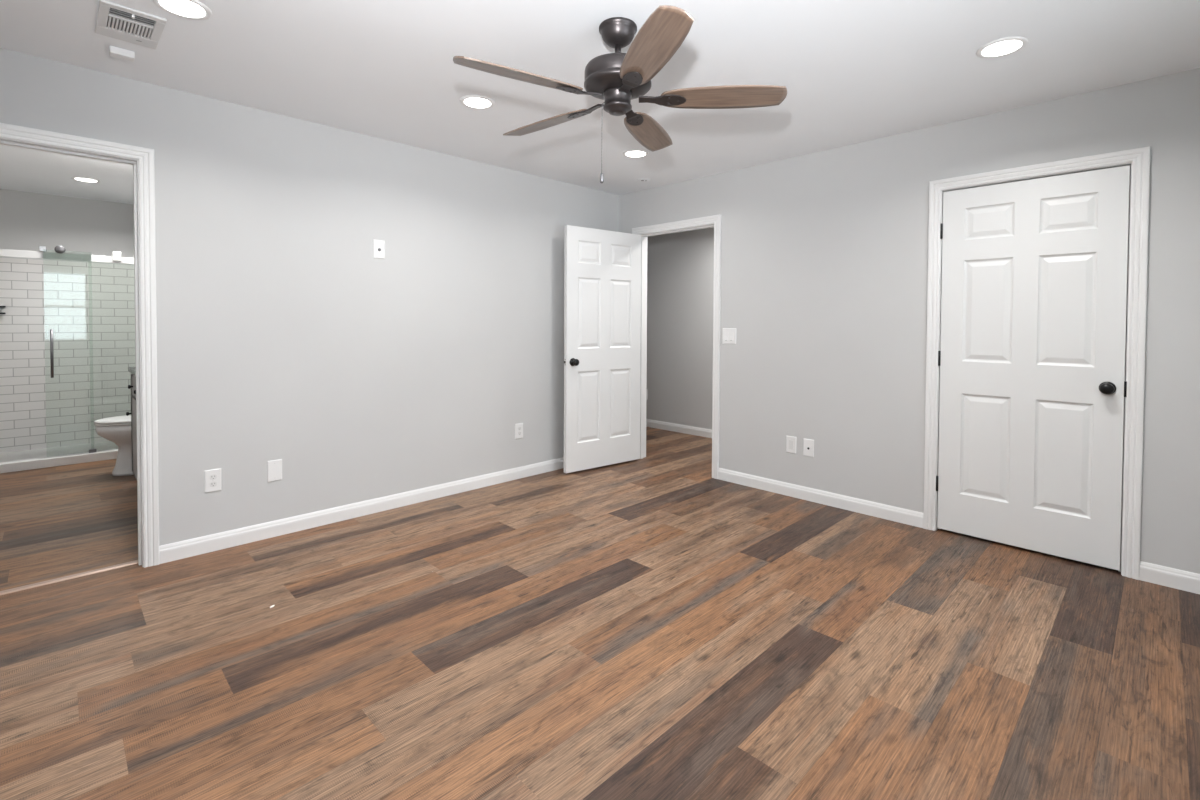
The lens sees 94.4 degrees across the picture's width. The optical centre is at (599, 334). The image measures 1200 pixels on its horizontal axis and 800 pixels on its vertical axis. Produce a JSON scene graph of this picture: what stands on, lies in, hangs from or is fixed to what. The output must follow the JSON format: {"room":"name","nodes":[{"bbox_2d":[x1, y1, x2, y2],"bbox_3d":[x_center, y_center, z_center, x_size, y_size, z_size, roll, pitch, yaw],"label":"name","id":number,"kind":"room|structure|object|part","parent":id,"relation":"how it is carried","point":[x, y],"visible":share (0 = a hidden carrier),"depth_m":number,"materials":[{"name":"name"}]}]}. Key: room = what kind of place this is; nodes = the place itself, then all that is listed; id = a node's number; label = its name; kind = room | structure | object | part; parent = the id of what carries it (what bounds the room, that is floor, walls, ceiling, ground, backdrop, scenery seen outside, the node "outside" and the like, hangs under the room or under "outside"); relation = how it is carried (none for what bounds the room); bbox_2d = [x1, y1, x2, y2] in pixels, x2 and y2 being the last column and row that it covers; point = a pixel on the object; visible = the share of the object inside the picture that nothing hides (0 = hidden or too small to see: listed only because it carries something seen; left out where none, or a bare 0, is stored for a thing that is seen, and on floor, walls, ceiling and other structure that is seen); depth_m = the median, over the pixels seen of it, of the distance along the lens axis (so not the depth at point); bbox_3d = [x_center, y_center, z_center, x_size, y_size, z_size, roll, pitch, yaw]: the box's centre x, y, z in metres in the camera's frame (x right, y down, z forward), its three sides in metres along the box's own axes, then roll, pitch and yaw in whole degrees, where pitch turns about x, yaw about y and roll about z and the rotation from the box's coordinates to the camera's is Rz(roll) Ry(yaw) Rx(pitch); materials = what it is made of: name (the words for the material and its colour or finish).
{"room":"empty bedroom","nodes":[
{"label":"empty bedroom","id":0,"kind":"room"},
{"bbox_2d":[0,189,133,264],"bbox_3d":[-5.354,-0.110,5.273,2.420,2.440,0.120,-1,2,-45],"label":"wall","id":1,"kind":"structure","parent":0,"point":[29,221],"depth_m":5.36,"materials":[{"name":"paint"}]},
{"bbox_2d":[0,258,135,452],"bbox_3d":[-5.309,0.204,5.233,2.180,1.815,0.012,-1,2,-45],"label":"tiled wall","id":2,"kind":"structure","parent":1,"relation":"attached to","point":[60,296],"depth_m":5.35,"materials":[{"name":"white tile"}]},
{"bbox_2d":[0,48,618,545],"bbox_3d":[-1.648,-0.055,3.519,5.240,2.440,0.120,-1,2,-45],"label":"wall","id":3,"kind":"structure","parent":0,"point":[281,334],"depth_m":3.40,"materials":[{"name":"paint"}]},
{"bbox_2d":[0,123,158,567],"bbox_3d":[-2.621,0.126,2.554,0.907,2.111,0.138,-1,2,-45],"label":"door frame","id":4,"kind":"structure","parent":3,"relation":"attached to","point":[142,159],"depth_m":2.80,"materials":[{"name":"paint"}]},
{"bbox_2d":[204,468,221,492],"bbox_3d":[-2.095,0.791,3.011,0.076,0.121,0.008,-1,2,-45],"label":"wall outlet","id":5,"kind":"object","parent":3,"relation":"attached to","point":[213,483],"visible":1,"depth_m":3.01,"materials":[{"name":"white plastic"}]},
{"bbox_2d":[210,481,216,486],"bbox_3d":[-2.094,0.811,3.010,0.030,0.029,0.002,-1,2,-45],"label":"socket","id":6,"kind":"object","parent":5,"relation":"attached to","point":[212,483],"depth_m":3.01,"materials":[{"name":"white plastic"}]},
{"bbox_2d":[210,474,216,479],"bbox_3d":[-2.094,0.772,3.009,0.030,0.029,0.002,-1,2,-45],"label":"socket","id":7,"kind":"object","parent":5,"relation":"attached to","point":[212,476],"depth_m":3.01,"materials":[{"name":"white plastic"}]},
{"bbox_2d":[267,459,281,481],"bbox_3d":[-1.883,0.788,3.220,0.076,0.121,0.007,-1,2,-45],"label":"blank wall plate","id":8,"kind":"object","parent":3,"relation":"attached to","point":[274,467],"visible":1,"depth_m":3.22,"materials":[{"name":"white plastic"}]},
{"bbox_2d":[159,457,563,563],"bbox_3d":[-1.044,1.112,4.051,3.419,0.090,0.014,-1,2,-45],"label":"baseboard","id":9,"kind":"structure","parent":3,"relation":"attached to","point":[170,552],"depth_m":3.46,"materials":[{"name":"paint"}]},
{"bbox_2d":[373,239,384,258],"bbox_3d":[-1.437,-0.556,3.622,0.076,0.121,0.012,-1,2,-45],"label":"cable plate","id":10,"kind":"object","parent":3,"relation":"attached to","point":[378,245],"visible":1,"depth_m":3.62,"materials":[{"name":"white plastic"}]},
{"bbox_2d":[515,423,522,438],"bbox_3d":[-0.644,0.771,4.440,0.076,0.121,0.008,-1,2,-45],"label":"wall outlet","id":11,"kind":"object","parent":3,"relation":"attached to","point":[518,427],"visible":1,"depth_m":4.44,"materials":[{"name":"white plastic"}]},
{"bbox_2d":[0,427,1199,799],"bbox_3d":[-0.986,1.163,3.793,6.600,0.001,8.374,-1,2,-45],"label":"floor","id":12,"kind":"structure","parent":0,"point":[655,626],"depth_m":2.08,"materials":[{"name":"brown wood"}]},
{"bbox_2d":[0,448,117,473],"bbox_3d":[-4.760,1.088,4.689,2.180,0.075,0.110,-1,2,-45],"label":"shower curb","id":13,"kind":"object","parent":12,"relation":"on","point":[68,459],"visible":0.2,"depth_m":4.75,"materials":[{"name":"white tile"}]},
{"bbox_2d":[0,245,133,456],"bbox_3d":[-4.743,0.146,4.657,2.154,1.811,0.086,-1,2,-45],"label":"shower enclosure","id":14,"kind":"object","parent":13,"relation":"on","point":[116,257],"visible":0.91,"depth_m":4.75,"materials":[{"name":"clear glass"}]},
{"bbox_3d":[-4.652,0.161,4.717,0.020,0.410,0.042,-1,2,-45],"label":"handle","id":15,"kind":"part","parent":14,"relation":"part of","materials":[{"name":"grey metal"}]},
{"bbox_3d":[-4.752,-0.669,4.653,2.154,0.060,0.010,-1,2,-45],"label":"rail","id":16,"kind":"part","parent":14,"relation":"part of","materials":[{"name":"silver metal"}]},
{"bbox_2d":[0,441,117,461],"bbox_3d":[-5.058,1.103,4.993,2.180,0.030,0.740,-1,2,-45],"label":"floor","id":17,"kind":"structure","parent":12,"relation":"on","point":[36,453],"depth_m":5.15,"materials":[{"name":"white tile"}]},
{"bbox_2d":[0,560,137,594],"bbox_3d":[-2.658,1.176,2.609,0.775,0.008,0.044,-1,2,-45],"label":"transition strip","id":18,"kind":"object","parent":12,"relation":"on","point":[16,589],"visible":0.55,"depth_m":2.68,"materials":[{"name":"wood"}]},
{"bbox_2d":[94,415,133,475],"bbox_3d":[-3.738,0.744,4.669,0.758,0.775,0.450,-1,2,-45],"label":"toilet","id":19,"kind":"object","parent":12,"relation":"on","point":[117,429],"visible":0.16,"depth_m":4.45,"materials":[{"name":"ceramic"}]},
{"bbox_3d":[-3.797,0.709,4.610,0.591,0.016,0.384,-1,2,-45],"label":"seat","id":20,"kind":"part","parent":19,"relation":"part of","materials":[{"name":"plastic"}]},
{"bbox_3d":[-3.795,0.687,4.611,0.596,0.022,0.386,-1,2,-45],"label":"lid","id":21,"kind":"part","parent":19,"relation":"part of","materials":[{"name":"plastic"}]},
{"bbox_2d":[126,367,136,479],"bbox_3d":[-2.893,0.703,3.895,0.565,0.898,1.355,-1,2,-45],"label":"bathroom vanity","id":22,"kind":"object","parent":12,"relation":"on","point":[132,370],"visible":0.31,"depth_m":4.09,"materials":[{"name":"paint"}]},
{"bbox_2d":[128,367,135,375],"bbox_3d":[-2.885,0.270,3.893,0.546,0.032,1.355,-1,2,-45],"label":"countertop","id":23,"kind":"structure","parent":22,"relation":"on","point":[132,370],"depth_m":3.99,"materials":[{"name":"stone"}]},
{"bbox_3d":[-3.370,0.374,4.028,0.018,0.155,0.405,-1,2,-45],"label":"drawer","id":24,"kind":"part","parent":22,"relation":"part of","materials":[{"name":"paint"}]},
{"bbox_3d":[-3.372,0.746,4.036,0.018,0.570,0.405,-1,2,-45],"label":"cabinet door","id":25,"kind":"part","parent":22,"relation":"part of","materials":[{"name":"paint"}]},
{"bbox_2d":[0,0,1199,203],"bbox_3d":[-0.989,-1.327,3.756,6.600,0.100,8.420,-1,2,-45],"label":"ceiling","id":26,"kind":"structure","parent":0,"point":[851,71],"depth_m":2.57,"materials":[{"name":"paint"}]},
{"bbox_2d":[71,177,100,182],"bbox_3d":[-4.355,-1.310,4.709,0.184,0.006,0.184,-1,2,-45],"label":"recessed light","id":27,"kind":"object","parent":26,"relation":"in","point":[83,179],"visible":1,"depth_m":4.69,"materials":[{"name":"white plastic"}]},
{"bbox_2d":[75,178,96,181],"bbox_3d":[-4.355,-1.311,4.709,0.140,0.004,0.140,-1,2,-45],"label":"diffuser","id":28,"kind":"object","parent":27,"relation":"attached to","point":[78,179],"depth_m":4.69,"materials":[{"name":"white plastic"}]},
{"bbox_2d":[109,46,134,61],"bbox_3d":[-2.111,-1.240,2.454,0.084,0.030,0.052,-1,2,-45],"label":"ceiling box","id":29,"kind":"object","parent":26,"relation":"attached to","point":[116,52],"visible":1,"depth_m":2.44,"materials":[{"name":"white plastic"}]},
{"bbox_2d":[95,0,166,48],"bbox_3d":[-1.897,-1.241,2.244,0.198,0.016,0.328,-1,2,-45],"label":"ceiling vent","id":30,"kind":"object","parent":26,"relation":"in","point":[114,20],"visible":1,"depth_m":2.23,"materials":[{"name":"metal"}]},
{"bbox_2d":[152,0,211,19],"bbox_3d":[-1.583,-1.241,2.107,0.184,0.006,0.184,-1,2,-45],"label":"recessed light","id":31,"kind":"object","parent":26,"relation":"in","point":[188,9],"visible":1,"depth_m":2.12,"materials":[{"name":"white plastic"}]},
{"bbox_2d":[159,0,204,16],"bbox_3d":[-1.583,-1.242,2.107,0.140,0.004,0.140,-1,2,-45],"label":"diffuser","id":32,"kind":"object","parent":31,"relation":"attached to","point":[181,8],"depth_m":2.11,"materials":[{"name":"white plastic"}]},
{"bbox_2d":[460,95,494,108],"bbox_3d":[-0.663,-1.256,3.012,0.184,0.006,0.184,-1,2,-45],"label":"recessed light","id":33,"kind":"object","parent":26,"relation":"in","point":[471,101],"visible":1,"depth_m":3.00,"materials":[{"name":"white plastic"}]},
{"bbox_2d":[464,98,490,107],"bbox_3d":[-0.663,-1.257,3.012,0.140,0.004,0.140,-1,2,-45],"label":"diffuser","id":34,"kind":"object","parent":33,"relation":"attached to","point":[468,102],"depth_m":3.01,"materials":[{"name":"white plastic"}]},
{"bbox_2d":[453,5,786,182],"bbox_3d":[0.031,-0.927,2.265,1.275,0.627,1.250,-1,2,-45],"label":"ceiling fan","id":35,"kind":"object","parent":26,"relation":"hanging from","point":[617,78],"visible":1,"depth_m":2.17,"materials":[{"name":"brown wood"}]},
{"bbox_3d":[-0.286,-0.946,2.027,0.498,0.010,0.140,0,15,-32],"label":"blade","id":36,"kind":"part","parent":35,"relation":"part of","materials":[{"name":"brown wood"}]},
{"bbox_3d":[-0.248,-0.956,2.518,0.498,0.010,0.140,1,15,40],"label":"blade","id":37,"kind":"part","parent":35,"relation":"part of","materials":[{"name":"brown wood"}]},
{"bbox_3d":[0.015,-0.798,2.250,0.018,0.286,0.005,0,1,3],"label":"pull chain","id":38,"kind":"part","parent":35,"relation":"part of","materials":[{"name":"grey metal"}]},
{"bbox_3d":[0.231,-0.956,2.634,0.140,0.010,0.498,-14,-4,22],"label":"blade","id":39,"kind":"part","parent":35,"relation":"part of","materials":[{"name":"brown wood"}]},
{"bbox_3d":[0.169,-0.939,1.839,0.140,0.010,0.498,14,-2,-13],"label":"blade","id":40,"kind":"part","parent":35,"relation":"part of","materials":[{"name":"brown wood"}]},
{"bbox_3d":[0.489,-0.946,2.214,0.498,0.010,0.140,0,-12,4],"label":"blade","id":41,"kind":"part","parent":35,"relation":"part of","materials":[{"name":"brown wood"}]},
{"bbox_2d":[623,149,648,157],"bbox_3d":[0.251,-1.271,3.911,0.184,0.006,0.184,-1,2,-45],"label":"recessed light","id":42,"kind":"object","parent":26,"relation":"in","point":[635,153],"visible":1,"depth_m":3.90,"materials":[{"name":"white plastic"}]},
{"bbox_2d":[626,151,645,156],"bbox_3d":[0.251,-1.272,3.911,0.140,0.004,0.140,-1,2,-45],"label":"diffuser","id":43,"kind":"object","parent":42,"relation":"attached to","point":[628,153],"depth_m":3.90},
{"bbox_2d":[636,178,648,181],"bbox_3d":[0.358,-1.286,4.637,0.112,0.006,0.112,-1,2,-45],"label":"ceiling vent","id":44,"kind":"object","parent":26,"relation":"in","point":[640,179],"visible":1,"depth_m":4.63,"materials":[{"name":"paint"}]},
{"bbox_2d":[976,36,1028,57],"bbox_3d":[1.728,-1.232,2.391,0.184,0.006,0.184,-1,2,-45],"label":"recessed light","id":45,"kind":"object","parent":26,"relation":"in","point":[1009,45],"visible":1,"depth_m":2.38,"materials":[{"name":"white plastic"}]},
{"bbox_2d":[982,40,1021,55],"bbox_3d":[1.728,-1.232,2.391,0.140,0.004,0.140,-1,2,-45],"label":"diffuser","id":46,"kind":"object","parent":45,"relation":"attached to","point":[1001,47],"depth_m":2.38,"materials":[{"name":"white plastic"}]},
{"bbox_2d":[646,227,713,429],"bbox_3d":[1.881,-0.079,5.436,0.120,2.440,6.500,-1,2,-45],"label":"wall","id":47,"kind":"structure","parent":0,"point":[680,265],"depth_m":6.33,"materials":[{"name":"paint"}]},
{"bbox_2d":[646,419,711,437],"bbox_3d":[1.092,1.077,6.162,0.014,0.090,4.400,-1,2,-45],"label":"baseboard","id":48,"kind":"structure","parent":47,"relation":"attached to","point":[697,431],"depth_m":6.34,"materials":[{"name":"paint"}]},
{"bbox_2d":[619,68,1199,573],"bbox_3d":[1.727,-0.043,3.740,0.120,2.440,4.300,-1,2,-45],"label":"wall","id":49,"kind":"structure","parent":0,"point":[824,254],"depth_m":3.58,"materials":[{"name":"paint"}]},
{"bbox_2d":[564,225,640,472],"bbox_3d":[0.036,0.119,4.776,0.826,2.019,0.167,-1,2,-38],"label":"door","id":50,"kind":"structure","parent":49,"relation":"in","point":[602,268],"depth_m":4.73,"materials":[{"name":"paint"}]},
{"bbox_3d":[-0.203,0.226,4.528,0.066,0.066,0.066,-1,2,-38],"label":"knob","id":51,"kind":"part","parent":50,"relation":"part of","materials":[{"name":"black metal"}]},
{"bbox_2d":[632,214,720,478],"bbox_3d":[0.671,0.093,4.814,0.156,2.111,0.942,-1,2,-45],"label":"door frame","id":52,"kind":"structure","parent":49,"relation":"attached to","point":[714,221],"depth_m":4.58,"materials":[{"name":"paint"}]},
{"bbox_2d":[722,328,735,343],"bbox_3d":[1.014,0.012,4.371,0.011,0.124,0.124,-1,2,-45],"label":"light switch","id":53,"kind":"object","parent":49,"relation":"attached to","point":[729,334],"visible":1,"depth_m":4.37,"materials":[{"name":"white plastic"}]},
{"bbox_2d":[786,435,795,453],"bbox_3d":[1.380,0.795,4.015,0.008,0.121,0.076,-1,2,-45],"label":"data plate","id":54,"kind":"object","parent":49,"relation":"attached to","point":[790,440],"visible":1,"depth_m":4.01,"materials":[{"name":"white plastic"}]},
{"bbox_2d":[803,438,813,456],"bbox_3d":[1.470,0.799,3.921,0.012,0.121,0.076,-1,2,-45],"label":"plate","id":55,"kind":"object","parent":49,"relation":"attached to","point":[808,447],"visible":1,"depth_m":3.92,"materials":[{"name":"white plastic"}]},
{"bbox_2d":[718,468,923,527],"bbox_3d":[1.466,1.127,3.929,0.014,0.090,1.473,-1,2,-45],"label":"baseboard","id":56,"kind":"structure","parent":49,"relation":"attached to","point":[905,516],"depth_m":3.82,"materials":[{"name":"paint"}]},
{"bbox_2d":[936,165,1129,570],"bbox_3d":[2.316,0.167,3.040,0.101,2.019,0.830,-1,2,-45],"label":"door","id":57,"kind":"structure","parent":49,"relation":"in","point":[1033,385],"depth_m":3.01,"materials":[{"name":"paint"}]},
{"bbox_3d":[2.542,0.271,2.787,0.066,0.066,0.066,-1,2,-45],"label":"knob","id":58,"kind":"part","parent":57,"relation":"part of","materials":[{"name":"black metal"}]},
{"bbox_3d":[2.610,0.272,2.759,0.004,0.078,0.013,-1,2,-45],"label":"strike plate","id":59,"kind":"part","parent":57,"relation":"part of","materials":[{"name":"metal"}]},
{"bbox_2d":[923,146,1150,579],"bbox_3d":[2.362,0.138,3.085,0.138,2.111,0.949,-1,2,-45],"label":"door frame","id":60,"kind":"structure","parent":49,"relation":"attached to","point":[1138,159],"depth_m":2.76,"materials":[{"name":"paint"}]},
{"bbox_2d":[1139,561,1199,593],"bbox_3d":[2.915,1.165,2.457,0.014,0.090,0.760,-1,2,-45],"label":"baseboard","id":61,"kind":"structure","parent":49,"relation":"attached to","point":[1187,581],"depth_m":2.65,"materials":[{"name":"paint"}]}
]}

